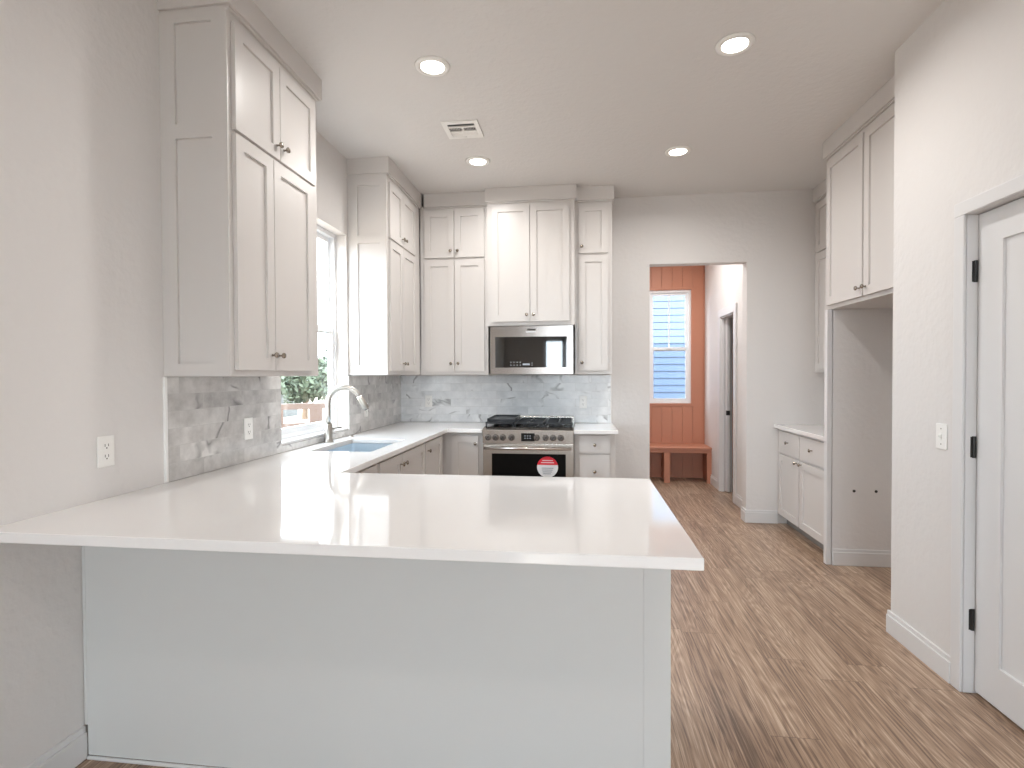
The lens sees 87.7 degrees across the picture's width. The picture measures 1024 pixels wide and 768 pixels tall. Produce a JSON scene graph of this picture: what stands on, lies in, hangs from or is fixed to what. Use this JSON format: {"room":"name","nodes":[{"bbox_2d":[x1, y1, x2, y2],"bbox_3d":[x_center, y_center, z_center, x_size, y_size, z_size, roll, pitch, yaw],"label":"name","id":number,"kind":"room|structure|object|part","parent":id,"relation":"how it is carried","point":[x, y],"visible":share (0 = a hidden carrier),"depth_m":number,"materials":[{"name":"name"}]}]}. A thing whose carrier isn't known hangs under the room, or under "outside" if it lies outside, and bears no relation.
{"room":"kitchen","nodes":[
{"label":"kitchen","id":0,"kind":"room"},
{"bbox_2d":[0,0,399,767],"bbox_3d":[-1.714,-0.164,1.185,0.150,3.047,8.620,0,1,7],"label":"wall","id":1,"kind":"structure","parent":0,"point":[82,359],"depth_m":1.86,"materials":[{"name":"white paint"}]},
{"bbox_2d":[24,726,87,767],"bbox_3d":[-1.840,1.328,-0.505,0.016,0.118,4.887,0,1,7],"label":"baseboard","id":2,"kind":"structure","parent":1,"relation":"attached to","point":[72,751],"depth_m":1.84,"materials":[{"name":"white paint"}]},
{"bbox_2d":[97,435,114,467],"bbox_3d":[-1.530,0.254,2.009,0.008,0.116,0.072,0,1,7],"label":"outlet","id":3,"kind":"object","parent":1,"relation":"attached to","point":[105,444],"visible":1,"depth_m":2.00,"materials":[{"name":"white plastic"}]},
{"bbox_2d":[102,442,110,449],"bbox_3d":[-1.528,0.234,2.008,0.002,0.028,0.034,0,1,7],"label":"receptacle","id":4,"kind":"object","parent":3,"relation":"attached to","point":[105,445],"depth_m":2.01,"materials":[{"name":"grey plastic"}]},
{"bbox_2d":[103,452,110,460],"bbox_3d":[-1.527,0.274,2.008,0.002,0.028,0.034,0,1,7],"label":"receptacle","id":5,"kind":"object","parent":3,"relation":"attached to","point":[106,455],"depth_m":2.01,"materials":[{"name":"grey plastic"}]},
{"bbox_2d":[157,0,321,376],"bbox_3d":[-1.276,-0.875,2.648,0.359,1.674,0.805,0,1,7],"label":"upper cabinet","id":6,"kind":"object","parent":1,"relation":"attached to","point":[238,101],"visible":1,"depth_m":2.29,"materials":[{"name":"grey paint"}]},
{"bbox_3d":[-1.348,-0.804,2.268,0.310,1.544,0.014,0,1,7],"label":"panel","id":7,"kind":"part","parent":6,"relation":"part of","materials":[{"name":"grey paint"}]},
{"bbox_3d":[-1.291,-1.648,2.637,0.334,0.128,0.805,0,1,7],"label":"crown","id":8,"kind":"part","parent":6,"relation":"part of","materials":[{"name":"grey paint"}]},
{"bbox_3d":[-1.163,-0.567,2.413,0.019,1.009,0.280,0,1,7],"label":"door","id":9,"kind":"part","parent":6,"relation":"part of","materials":[{"name":"grey paint"}]},
{"bbox_3d":[-1.163,-1.315,2.431,0.019,0.456,0.340,0,1,7],"label":"door","id":10,"kind":"part","parent":6,"relation":"part of","materials":[{"name":"grey paint"}]},
{"bbox_3d":[-1.120,-1.152,2.572,0.030,0.029,0.029,0,1,7],"label":"knob","id":11,"kind":"part","parent":6,"relation":"part of","materials":[{"name":"silver metal"}]},
{"bbox_3d":[-1.122,-0.573,2.743,0.019,1.009,0.375,0,1,7],"label":"door","id":12,"kind":"part","parent":6,"relation":"part of","materials":[{"name":"grey paint"}]},
{"bbox_3d":[-1.119,-1.321,2.779,0.019,0.456,0.351,0,1,7],"label":"door","id":13,"kind":"part","parent":6,"relation":"part of","materials":[{"name":"grey paint"}]},
{"bbox_2d":[163,376,400,482],"bbox_3d":[-1.302,0.172,3.808,0.012,0.455,3.060,0,1,7],"label":"backsplash","id":14,"kind":"structure","parent":1,"relation":"attached to","point":[203,417],"depth_m":2.73,"materials":[{"name":"stone"}]},
{"bbox_3d":[-1.492,0.197,2.296,0.012,0.455,0.012,0,1,7],"label":"edge trim","id":15,"kind":"part","parent":14,"relation":"part of","materials":[{"name":"white tile"}]},
{"bbox_2d":[244,417,252,439],"bbox_3d":[-1.413,0.239,2.859,0.008,0.116,0.072,0,1,7],"label":"outlet","id":16,"kind":"object","parent":14,"relation":"attached to","point":[248,422],"visible":1,"depth_m":2.85,"materials":[{"name":"white plastic"}]},
{"bbox_2d":[364,403,367,416],"bbox_3d":[-1.215,0.215,4.440,0.008,0.116,0.072,0,1,7],"label":"outlet","id":17,"kind":"object","parent":14,"relation":"attached to","point":[365,411],"visible":0.62,"depth_m":4.44,"materials":[{"name":"white plastic"}]},
{"bbox_2d":[281,225,336,439],"bbox_3d":[-1.439,-0.396,3.654,0.072,1.484,0.945,0,1,7],"label":"window","id":18,"kind":"structure","parent":1,"relation":"in","point":[324,235],"depth_m":4.07,"materials":[{"name":"white plastic"}]},
{"bbox_3d":[-1.434,-0.055,3.659,0.026,0.742,0.885,0,1,7],"label":"sash","id":19,"kind":"part","parent":18,"relation":"part of","materials":[{"name":"glass"}]},
{"bbox_3d":[-1.463,-0.742,3.651,0.022,0.732,0.885,0,1,7],"label":"sash","id":20,"kind":"part","parent":18,"relation":"part of","materials":[{"name":"white plastic"}]},
{"bbox_2d":[281,428,347,444],"bbox_3d":[-1.402,0.355,3.662,0.150,0.018,0.945,0,1,7],"label":"window sill","id":21,"kind":"structure","parent":1,"relation":"attached to","point":[320,433],"depth_m":3.53,"materials":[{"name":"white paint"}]},
{"bbox_2d":[347,156,421,374],"bbox_3d":[-1.039,-0.910,4.523,0.361,1.668,0.861,0,1,7],"label":"upper cabinet","id":22,"kind":"object","parent":1,"relation":"attached to","point":[383,206],"visible":1,"depth_m":4.13,"materials":[{"name":"grey paint"}]},
{"bbox_3d":[-1.115,-0.836,4.115,0.312,1.533,0.014,0,1,7],"label":"panel","id":23,"kind":"part","parent":22,"relation":"part of","materials":[{"name":"grey paint"}]},
{"bbox_3d":[-1.055,-1.677,4.512,0.336,0.134,0.861,0,1,7],"label":"crown","id":24,"kind":"part","parent":22,"relation":"part of","materials":[{"name":"grey paint"}]},
{"bbox_3d":[-0.930,-1.349,4.264,0.019,0.428,0.300,0,1,7],"label":"door","id":25,"kind":"part","parent":22,"relation":"part of","materials":[{"name":"grey paint"}]},
{"bbox_3d":[-0.927,-0.611,4.276,0.019,1.011,0.300,0,1,7],"label":"door","id":26,"kind":"part","parent":22,"relation":"part of","materials":[{"name":"grey paint"}]},
{"bbox_3d":[-0.889,-1.355,4.591,0.019,0.428,0.347,0,1,7],"label":"door","id":27,"kind":"part","parent":22,"relation":"part of","materials":[{"name":"grey paint"}]},
{"bbox_3d":[-0.886,-0.616,4.603,0.019,1.011,0.347,0,1,7],"label":"door","id":28,"kind":"part","parent":22,"relation":"part of","materials":[{"name":"grey paint"}]},
{"bbox_2d":[283,397,325,422],"bbox_3d":[-1.110,1.610,5.362,120.000,0.360,120.000,0,1,7],"label":"ground","id":29,"kind":"structure","parent":0,"point":[297,418],"depth_m":19.58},
{"bbox_2d":[281,394,297,416],"bbox_3d":[-9.291,0.509,20.080,1.900,1.440,1.800,0,1,7],"label":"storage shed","id":30,"kind":"object","parent":29,"relation":"on","point":[286,413],"visible":0.04,"depth_m":20.10,"materials":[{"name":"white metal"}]},
{"bbox_2d":[281,403,324,427],"bbox_3d":[-6.012,0.913,13.030,16.582,0.830,0.220,-1,1,-27],"label":"wall","id":31,"kind":"structure","parent":29,"relation":"on","point":[315,409],"depth_m":13.38,"materials":[{"name":"brown brick"}]},
{"bbox_2d":[281,356,327,418],"bbox_3d":[-7.259,-0.021,18.921,2.274,2.531,2.589,0,1,7],"label":"tree","id":32,"kind":"object","parent":29,"relation":"on","point":[296,389],"visible":0.55,"depth_m":18.34,"materials":[{"name":"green plant"}]},
{"bbox_2d":[653,295,684,397],"bbox_3d":[3.868,-1.582,12.950,10.800,5.740,7.000,0,1,7],"label":"house","id":33,"kind":"object","parent":29,"relation":"on","point":[668,366],"visible":0.02,"depth_m":10.06,"materials":[{"name":"blue"}]},
{"bbox_2d":[75,477,1023,767],"bbox_3d":[0.788,1.396,2.020,4.900,0.120,10.850,0,1,7],"label":"floor","id":34,"kind":"structure","parent":0,"point":[782,656],"depth_m":2.44,"materials":[{"name":"brown wood"}]},
{"bbox_2d":[355,464,376,472],"bbox_3d":[-1.097,0.891,2.826,0.656,0.880,0.575,0,1,7],"label":"base cabinet","id":35,"kind":"object","parent":34,"relation":"on","point":[373,468],"visible":0.06,"depth_m":2.95,"materials":[{"name":"grey paint"}]},
{"bbox_2d":[82,546,670,767],"bbox_3d":[-0.483,0.900,2.110,2.053,0.880,0.672,0,1,7],"label":"peninsula base panel","id":36,"kind":"object","parent":34,"relation":"on","point":[218,659],"visible":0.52,"depth_m":1.78,"materials":[{"name":"grey paint"}]},
{"bbox_3d":[-0.556,1.339,1.793,1.954,0.012,0.010,0,1,7],"label":"shoe moulding","id":37,"kind":"part","parent":36,"relation":"part of","materials":[{"name":"white paint"}]},
{"bbox_2d":[0,422,703,570],"bbox_3d":[-0.318,0.421,3.333,2.082,0.032,3.788,0,1,7],"label":"countertop","id":38,"kind":"structure","parent":36,"relation":"on","point":[311,499],"depth_m":1.75,"materials":[{"name":"white stone"}]},
{"bbox_2d":[323,385,368,442],"bbox_3d":[-1.165,0.204,3.750,0.307,0.397,0.142,-1,1,-16],"label":"faucet","id":39,"kind":"object","parent":38,"relation":"on","point":[328,430],"visible":1,"depth_m":3.67,"materials":[{"name":"silver metal"}]},
{"bbox_3d":[-1.170,0.139,3.704,0.241,0.267,0.036,0,1,-14],"label":"spout","id":40,"kind":"part","parent":39,"relation":"part of","materials":[{"name":"silver metal"}]},
{"bbox_2d":[327,443,390,451],"bbox_3d":[-1.009,0.543,3.558,0.418,0.212,0.654,0,1,7],"label":"sink","id":41,"kind":"object","parent":38,"relation":"in","point":[353,447],"visible":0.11,"depth_m":3.87,"materials":[{"name":"silver metal"}]},
{"bbox_2d":[376,443,424,473],"bbox_3d":[-1.002,0.878,3.583,0.656,0.880,0.950,0,1,7],"label":"base cabinet","id":42,"kind":"object","parent":34,"relation":"on","point":[412,460],"visible":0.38,"depth_m":3.56,"materials":[{"name":"grey paint"}]},
{"bbox_3d":[-0.747,0.832,3.293,0.019,0.750,0.390,0,1,7],"label":"door","id":43,"kind":"part","parent":42,"relation":"part of","materials":[{"name":"grey paint"}]},
{"bbox_3d":[-0.690,0.824,3.745,0.019,0.750,0.507,0,1,7],"label":"door","id":44,"kind":"part","parent":42,"relation":"part of","materials":[{"name":"grey paint"}]},
{"bbox_2d":[424,435,442,474],"bbox_3d":[-0.907,0.866,4.334,0.656,0.880,0.564,0,1,7],"label":"base cabinet","id":45,"kind":"object","parent":34,"relation":"on","point":[433,447],"visible":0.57,"depth_m":4.28,"materials":[{"name":"grey paint"}]},
{"bbox_2d":[442,432,482,474],"bbox_3d":[-0.683,0.855,4.962,0.945,0.880,0.656,0,1,7],"label":"base cabinet","id":46,"kind":"object","parent":34,"relation":"on","point":[462,452],"visible":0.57,"depth_m":4.63,"materials":[{"name":"grey paint"}]},
{"bbox_3d":[-0.407,0.816,4.636,0.236,0.735,0.019,0,1,7],"label":"door","id":47,"kind":"part","parent":46,"relation":"part of","materials":[{"name":"grey paint"}]},
{"bbox_2d":[482,416,574,476],"bbox_3d":[0.171,0.802,4.819,0.778,0.983,0.707,0,1,7],"label":"gas range","id":48,"kind":"object","parent":34,"relation":"on","point":[516,448],"visible":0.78,"depth_m":4.54,"materials":[{"name":"silver metal"}]},
{"bbox_2d":[487,415,520,421],"bbox_3d":[-0.068,0.311,4.874,0.245,0.028,0.455,0,1,7],"label":"griddle","id":49,"kind":"object","parent":48,"relation":"on","point":[496,418],"visible":1,"depth_m":4.82,"materials":[{"name":"black metal"}]},
{"bbox_3d":[0.129,0.544,4.495,0.738,0.025,0.062,0,1,7],"label":"oven handle","id":50,"kind":"part","parent":48,"relation":"part of","materials":[{"name":"silver metal"}]},
{"bbox_3d":[0.136,0.822,4.547,0.770,0.612,0.039,0,1,7],"label":"oven door","id":51,"kind":"part","parent":48,"relation":"part of","materials":[{"name":"black glass"}]},
{"bbox_3d":[0.136,0.440,4.552,0.778,0.132,0.059,0,1,7],"label":"control panel","id":52,"kind":"part","parent":48,"relation":"part of","materials":[{"name":"silver metal"}]},
{"bbox_2d":[485,422,573,427],"bbox_3d":[0.172,0.377,4.840,0.770,0.022,0.525,0,1,7],"label":"cooktop","id":53,"kind":"object","parent":48,"relation":"in","point":[490,425],"depth_m":4.64,"materials":[{"name":"black metal"}]},
{"bbox_3d":[0.209,0.345,5.132,0.770,0.077,0.062,0,1,7],"label":"vent rail","id":54,"kind":"part","parent":48,"relation":"part of","materials":[{"name":"silver metal"}]},
{"bbox_2d":[537,457,557,476],"bbox_3d":[0.300,0.702,4.505,0.178,0.178,0.003,0,1,7],"label":"sticker","id":55,"kind":"object","parent":48,"relation":"attached to","point":[546,466],"visible":0.97,"depth_m":4.50,"materials":[{"name":"white paper"}]},
{"bbox_3d":[0.394,0.358,4.679,0.122,0.019,0.122,0,1,7],"label":"burner","id":56,"kind":"part","parent":48,"relation":"part of","materials":[{"name":"black metal"}]},
{"bbox_2d":[575,434,614,477],"bbox_3d":[0.735,0.852,4.784,0.338,0.880,0.656,0,1,7],"label":"base cabinet","id":57,"kind":"object","parent":34,"relation":"on","point":[594,453],"visible":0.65,"depth_m":4.49,"materials":[{"name":"grey paint"}]},
{"bbox_3d":[0.697,0.736,4.496,0.255,0.280,0.019,0,1,7],"label":"drawer","id":58,"kind":"part","parent":57,"relation":"part of","materials":[{"name":"grey paint"}]},
{"bbox_3d":[0.696,0.508,4.492,0.255,0.147,0.019,0,1,7],"label":"drawer","id":59,"kind":"part","parent":57,"relation":"part of","materials":[{"name":"grey paint"}]},
{"bbox_2d":[574,423,617,433],"bbox_3d":[0.740,0.394,4.761,0.361,0.032,0.690,0,1,7],"label":"countertop","id":60,"kind":"structure","parent":57,"relation":"on","point":[579,428],"depth_m":4.56,"materials":[{"name":"white stone"}]},
{"bbox_2d":[650,443,711,483],"bbox_3d":[1.824,1.025,6.960,1.424,0.455,0.392,0,1,7],"label":"bench","id":61,"kind":"object","parent":34,"relation":"on","point":[665,449],"visible":0.66,"depth_m":6.76,"materials":[{"name":"brown wood"}]},
{"bbox_3d":[1.969,1.064,6.777,0.074,0.382,0.030,0,1,7],"label":"leg","id":62,"kind":"part","parent":61,"relation":"part of","materials":[{"name":"brown wood"}]},
{"bbox_3d":[1.823,0.811,6.957,1.424,0.027,0.392,0,1,7],"label":"seat","id":63,"kind":"part","parent":61,"relation":"part of","materials":[{"name":"brown wood"}]},
{"bbox_3d":[2.482,1.063,6.713,0.056,0.382,0.030,0,1,7],"label":"leg","id":64,"kind":"part","parent":61,"relation":"part of","materials":[{"name":"brown wood"}]},
{"bbox_2d":[778,429,823,549],"bbox_3d":[2.661,0.851,4.352,0.656,0.880,1.036,0,1,7],"label":"base cabinet","id":65,"kind":"object","parent":34,"relation":"on","point":[800,457],"visible":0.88,"depth_m":4.36,"materials":[{"name":"grey paint"}]},
{"bbox_3d":[2.403,0.519,4.620,0.019,0.187,0.450,0,1,7],"label":"drawer","id":66,"kind":"part","parent":65,"relation":"part of","materials":[{"name":"grey paint"}]},
{"bbox_3d":[2.405,0.907,4.627,0.019,0.550,0.450,0,1,7],"label":"door","id":67,"kind":"part","parent":65,"relation":"part of","materials":[{"name":"grey paint"}]},
{"bbox_2d":[774,424,823,440],"bbox_3d":[2.664,0.393,4.344,0.649,0.032,1.037,0,1,7],"label":"countertop","id":68,"kind":"structure","parent":65,"relation":"on","point":[816,431],"depth_m":4.49,"materials":[{"name":"white stone"}]},
{"bbox_3d":[2.346,0.915,4.155,0.019,0.550,0.460,0,1,7],"label":"door","id":69,"kind":"part","parent":65,"relation":"part of","materials":[{"name":"grey paint"}]},
{"bbox_3d":[2.344,0.526,4.149,0.019,0.187,0.460,0,1,7],"label":"drawer","id":70,"kind":"part","parent":65,"relation":"part of","materials":[{"name":"grey paint"}]},
{"bbox_2d":[823,309,831,564],"bbox_3d":[2.279,0.383,3.845,0.033,1.834,0.045,0,1,7],"label":"panel","id":71,"kind":"object","parent":34,"relation":"on","point":[828,313],"visible":1,"depth_m":3.83,"materials":[{"name":"white paint"}]},
{"bbox_2d":[252,0,944,206],"bbox_3d":[0.774,-1.886,1.968,4.900,0.350,10.850,0,1,7],"label":"ceiling","id":72,"kind":"structure","parent":0,"point":[582,93],"depth_m":3.07,"materials":[{"name":"white paint"}]},
{"bbox_2d":[415,55,449,76],"bbox_3d":[-0.430,-1.714,2.883,0.190,0.012,0.190,0,1,7],"label":"recessed light","id":73,"kind":"object","parent":72,"relation":"in","point":[433,66],"visible":1,"depth_m":2.87,"materials":[{"name":"white plastic"}]},
{"bbox_2d":[441,119,483,138],"bbox_3d":[-0.334,-1.725,3.621,0.245,0.014,0.248,0,1,7],"label":"ceiling vent","id":74,"kind":"object","parent":72,"relation":"in","point":[460,129],"visible":1,"depth_m":3.61,"materials":[{"name":"white plastic"}]},
{"bbox_2d":[466,156,489,165],"bbox_3d":[-0.265,-1.736,4.161,0.190,0.012,0.190,0,1,7],"label":"recessed light","id":75,"kind":"object","parent":72,"relation":"in","point":[474,160],"visible":1,"depth_m":4.15,"materials":[{"name":"white plastic"}]},
{"bbox_2d":[665,146,690,156],"bbox_3d":[1.243,-1.739,3.992,0.190,0.012,0.190,0,1,7],"label":"recessed light","id":76,"kind":"object","parent":72,"relation":"in","point":[676,151],"visible":1,"depth_m":3.98,"materials":[{"name":"white plastic"}]},
{"bbox_2d":[715,32,755,55],"bbox_3d":[1.131,-1.718,2.702,0.190,0.012,0.190,0,1,7],"label":"recessed light","id":77,"kind":"object","parent":72,"relation":"in","point":[737,43],"visible":1,"depth_m":2.69,"materials":[{"name":"white plastic"}]},
{"bbox_2d":[400,189,823,522],"bbox_3d":[0.973,-0.238,5.130,4.200,3.047,0.120,0,1,7],"label":"wall","id":78,"kind":"structure","parent":0,"point":[770,233],"depth_m":4.92,"materials":[{"name":"white paint"}]},
{"bbox_2d":[420,191,493,374],"bbox_3d":[-0.517,-0.920,5.055,0.637,1.668,0.379,0,1,7],"label":"upper cabinet","id":79,"kind":"object","parent":78,"relation":"attached to","point":[455,332],"visible":0.9,"depth_m":4.90,"materials":[{"name":"grey paint"}]},
{"bbox_3d":[-0.672,-1.378,4.915,0.278,0.430,0.019,0,1,7],"label":"door","id":80,"kind":"part","parent":79,"relation":"part of","materials":[{"name":"grey paint"}]},
{"bbox_3d":[-0.669,-0.630,4.927,0.278,1.022,0.019,0,1,7],"label":"door","id":81,"kind":"part","parent":79,"relation":"part of","materials":[{"name":"grey paint"}]},
{"bbox_3d":[-0.498,-1.688,5.052,0.596,0.134,0.354,0,1,7],"label":"crown","id":82,"kind":"part","parent":79,"relation":"part of","materials":[{"name":"grey paint"}]},
{"bbox_3d":[-0.391,-1.378,4.880,0.276,0.430,0.019,0,1,7],"label":"door","id":83,"kind":"part","parent":79,"relation":"part of","materials":[{"name":"grey paint"}]},
{"bbox_3d":[-0.388,-0.630,4.892,0.276,1.022,0.019,0,1,7],"label":"door","id":84,"kind":"part","parent":79,"relation":"part of","materials":[{"name":"grey paint"}]},
{"bbox_2d":[401,375,610,422],"bbox_3d":[-0.085,0.145,5.204,2.078,0.455,0.010,0,1,7],"label":"backsplash","id":85,"kind":"structure","parent":78,"relation":"attached to","point":[454,398],"depth_m":5.20,"materials":[{"name":"stone"}]},
{"bbox_2d":[425,395,431,406],"bbox_3d":[-0.827,0.172,5.288,0.072,0.116,0.008,0,1,7],"label":"outlet","id":86,"kind":"object","parent":85,"relation":"attached to","point":[428,398],"visible":1,"depth_m":5.29,"materials":[{"name":"white plastic"}]},
{"bbox_2d":[579,396,586,407],"bbox_3d":[0.680,0.174,5.099,0.072,0.116,0.008,0,1,7],"label":"outlet","id":87,"kind":"object","parent":85,"relation":"attached to","point":[582,399],"visible":1,"depth_m":5.10,"materials":[{"name":"white plastic"}]},
{"bbox_2d":[485,184,576,328],"bbox_3d":[0.189,-1.140,4.927,0.817,1.230,0.449,0,1,7],"label":"upper cabinet","id":88,"kind":"object","parent":78,"relation":"attached to","point":[531,229],"visible":0.94,"depth_m":4.74,"materials":[{"name":"grey paint"}]},
{"bbox_3d":[-0.012,-1.076,4.767,0.342,1.035,0.019,0,1,7],"label":"door","id":89,"kind":"part","parent":88,"relation":"part of","materials":[{"name":"grey paint"}]},
{"bbox_3d":[0.188,-1.688,4.931,0.817,0.134,0.424,0,1,7],"label":"crown","id":90,"kind":"part","parent":88,"relation":"part of","materials":[{"name":"grey paint"}]},
{"bbox_2d":[490,325,573,373],"bbox_3d":[0.197,-0.308,4.947,0.741,0.432,0.415,0,1,7],"label":"microwave","id":91,"kind":"object","parent":88,"relation":"attached to","point":[513,349],"visible":1,"depth_m":4.74,"materials":[{"name":"silver metal"}]},
{"bbox_3d":[0.334,-1.076,4.723,0.344,1.035,0.019,0,1,7],"label":"door","id":92,"kind":"part","parent":88,"relation":"part of","materials":[{"name":"grey paint"}]},
{"bbox_2d":[575,185,613,373],"bbox_3d":[0.754,-0.923,4.895,0.346,1.668,0.379,0,1,7],"label":"upper cabinet","id":93,"kind":"object","parent":78,"relation":"attached to","point":[594,204],"visible":0.94,"depth_m":4.75,"materials":[{"name":"grey paint"}]},
{"bbox_3d":[0.722,-1.381,4.740,0.257,0.430,0.019,0,1,7],"label":"door","id":94,"kind":"part","parent":93,"relation":"part of","materials":[{"name":"grey paint"}]},
{"bbox_3d":[0.725,-0.633,4.752,0.257,1.022,0.019,0,1,7],"label":"door","id":95,"kind":"part","parent":93,"relation":"part of","materials":[{"name":"grey paint"}]},
{"bbox_3d":[0.761,-1.690,4.894,0.329,0.134,0.354,0,1,7],"label":"crown","id":96,"kind":"part","parent":93,"relation":"part of","materials":[{"name":"grey paint"}]},
{"bbox_2d":[741,507,777,523],"bbox_3d":[2.308,1.223,4.979,0.290,0.118,0.136,0,1,7],"label":"baseboard","id":97,"kind":"structure","parent":78,"relation":"attached to","point":[748,516],"depth_m":4.92,"materials":[{"name":"white paint"}]},
{"bbox_2d":[650,267,732,477],"bbox_3d":[2.436,-0.277,7.148,2.600,3.047,0.150,0,1,7],"label":"wall","id":98,"kind":"structure","parent":0,"point":[651,267],"depth_m":7.04,"materials":[{"name":"paint"}]},
{"bbox_2d":[650,290,690,402],"bbox_3d":[2.108,-0.497,7.145,0.550,1.510,0.072,0,1,7],"label":"window","id":99,"kind":"structure","parent":98,"relation":"in","point":[687,293],"depth_m":7.12,"materials":[{"name":"white plastic"}]},
{"bbox_3d":[2.109,-0.832,7.162,0.490,0.780,0.022,0,1,7],"label":"sash","id":100,"kind":"part","parent":99,"relation":"part of","materials":[{"name":"white plastic"}]},
{"bbox_3d":[2.109,-0.132,7.147,0.490,0.720,0.026,0,1,7],"label":"sash","id":101,"kind":"part","parent":99,"relation":"part of","materials":[{"name":"glass"}]},
{"bbox_2d":[650,287,693,405],"bbox_3d":[2.102,-0.496,7.100,0.622,1.582,0.022,0,1,7],"label":"window trim","id":102,"kind":"structure","parent":98,"relation":"in","point":[654,288],"depth_m":7.06,"materials":[{"name":"wood"}]},
{"bbox_2d":[650,265,704,477],"bbox_3d":[1.845,-0.274,7.141,1.419,3.047,0.012,0,1,7],"label":"wall paneling","id":103,"kind":"structure","parent":98,"relation":"attached to","point":[670,424],"depth_m":7.08,"materials":[{"name":"wood"}]},
{"bbox_2d":[705,264,742,496],"bbox_3d":[2.483,-0.259,6.034,0.120,3.047,2.050,0,1,7],"label":"wall","id":104,"kind":"structure","parent":0,"point":[723,283],"depth_m":6.40,"materials":[{"name":"white paint"}]},
{"bbox_2d":[710,474,716,488],"bbox_3d":[2.479,1.198,6.528,0.016,0.118,0.349,0,1,7],"label":"baseboard","id":105,"kind":"structure","parent":104,"relation":"attached to","point":[713,480],"depth_m":6.54,"materials":[{"name":"white paint"}]},
{"bbox_2d":[717,303,736,503],"bbox_3d":[2.466,0.203,5.968,0.138,2.125,0.730,0,1,7],"label":"door","id":106,"kind":"structure","parent":104,"relation":"in","point":[725,315],"depth_m":6.20,"materials":[{"name":"white paint"}]},
{"bbox_2d":[735,493,741,508],"bbox_3d":[2.330,1.217,5.339,0.016,0.118,0.584,0,1,7],"label":"baseboard","id":107,"kind":"structure","parent":104,"relation":"attached to","point":[738,499],"depth_m":5.51,"materials":[{"name":"white paint"}]},
{"bbox_2d":[831,308,892,563],"bbox_3d":[2.610,0.383,3.802,0.624,1.833,0.042,0,1,7],"label":"wall niche","id":108,"kind":"object","parent":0,"point":[862,339],"visible":0.5,"depth_m":3.79,"materials":[{"name":"white paint"}]},
{"bbox_2d":[832,549,890,567],"bbox_3d":[2.610,1.241,3.787,0.623,0.118,0.016,0,1,7],"label":"baseboard","id":109,"kind":"structure","parent":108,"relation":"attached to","point":[840,557],"depth_m":3.79,"materials":[{"name":"white paint"}]},
{"bbox_2d":[891,0,1023,654],"bbox_3d":[2.004,-0.155,-0.339,0.792,3.047,6.223,0,1,7],"label":"wall","id":110,"kind":"structure","parent":0,"point":[959,96],"depth_m":2.46,"materials":[{"name":"white paint"}]},
{"bbox_2d":[886,610,949,683],"bbox_3d":[2.113,1.262,2.577,0.308,0.118,0.489,0,1,7],"label":"baseboard","id":111,"kind":"structure","parent":110,"relation":"attached to","point":[935,658],"depth_m":2.56,"materials":[{"name":"white paint"}]},
{"bbox_2d":[936,423,947,449],"bbox_3d":[1.942,0.237,2.418,0.019,0.116,0.072,0,1,7],"label":"light switch","id":112,"kind":"object","parent":110,"relation":"attached to","point":[941,429],"visible":1,"depth_m":2.41,"materials":[{"name":"white plastic"}]},
{"bbox_2d":[950,174,1023,729],"bbox_3d":[1.930,0.281,1.867,0.146,2.105,0.934,0,1,7],"label":"door","id":113,"kind":"structure","parent":110,"relation":"in","point":[987,567],"depth_m":2.19,"materials":[{"name":"white paint"}]},
{"bbox_3d":[2.602,-0.174,0.643,0.150,3.047,8.620,0,1,7],"label":"wall","id":114,"kind":"structure","parent":0,"visible":0},
{"bbox_2d":[813,178,826,372],"bbox_3d":[2.809,-0.925,4.308,0.349,1.662,1.028,0,1,7],"label":"upper cabinet","id":115,"kind":"object","parent":114,"relation":"attached to","point":[819,192],"visible":0.11,"depth_m":4.71,"materials":[{"name":"grey paint"}]},
{"bbox_3d":[2.818,-1.689,4.294,0.324,0.134,1.028,0,1,7],"label":"crown","id":116,"kind":"part","parent":115,"relation":"part of","materials":[{"name":"grey paint"}]},
{"bbox_3d":[2.702,-1.386,4.549,0.019,0.430,0.455,0,1,7],"label":"door","id":117,"kind":"part","parent":115,"relation":"part of","materials":[{"name":"grey paint"}]},
{"bbox_3d":[2.706,-0.637,4.561,0.019,1.024,0.455,0,1,7],"label":"door","id":118,"kind":"part","parent":115,"relation":"part of","materials":[{"name":"grey paint"}]},
{"bbox_2d":[823,75,894,309],"bbox_3d":[2.506,-1.132,3.279,0.694,1.212,1.111,0,1,7],"label":"upper cabinet","id":119,"kind":"object","parent":114,"relation":"attached to","point":[859,154],"visible":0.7,"depth_m":3.35,"materials":[{"name":"grey paint"}]},
{"bbox_3d":[2.234,-1.069,3.581,0.019,1.023,0.488,0,1,7],"label":"door","id":120,"kind":"part","parent":119,"relation":"part of","materials":[{"name":"grey paint"}]},
{"bbox_3d":[2.516,-1.672,3.269,0.669,0.134,1.111,0,1,7],"label":"crown","id":121,"kind":"part","parent":119,"relation":"part of","materials":[{"name":"grey paint"}]},
{"bbox_3d":[2.171,-1.061,3.079,0.019,1.023,0.485,0,1,7],"label":"door","id":122,"kind":"part","parent":119,"relation":"part of","materials":[{"name":"grey paint"}]}
]}

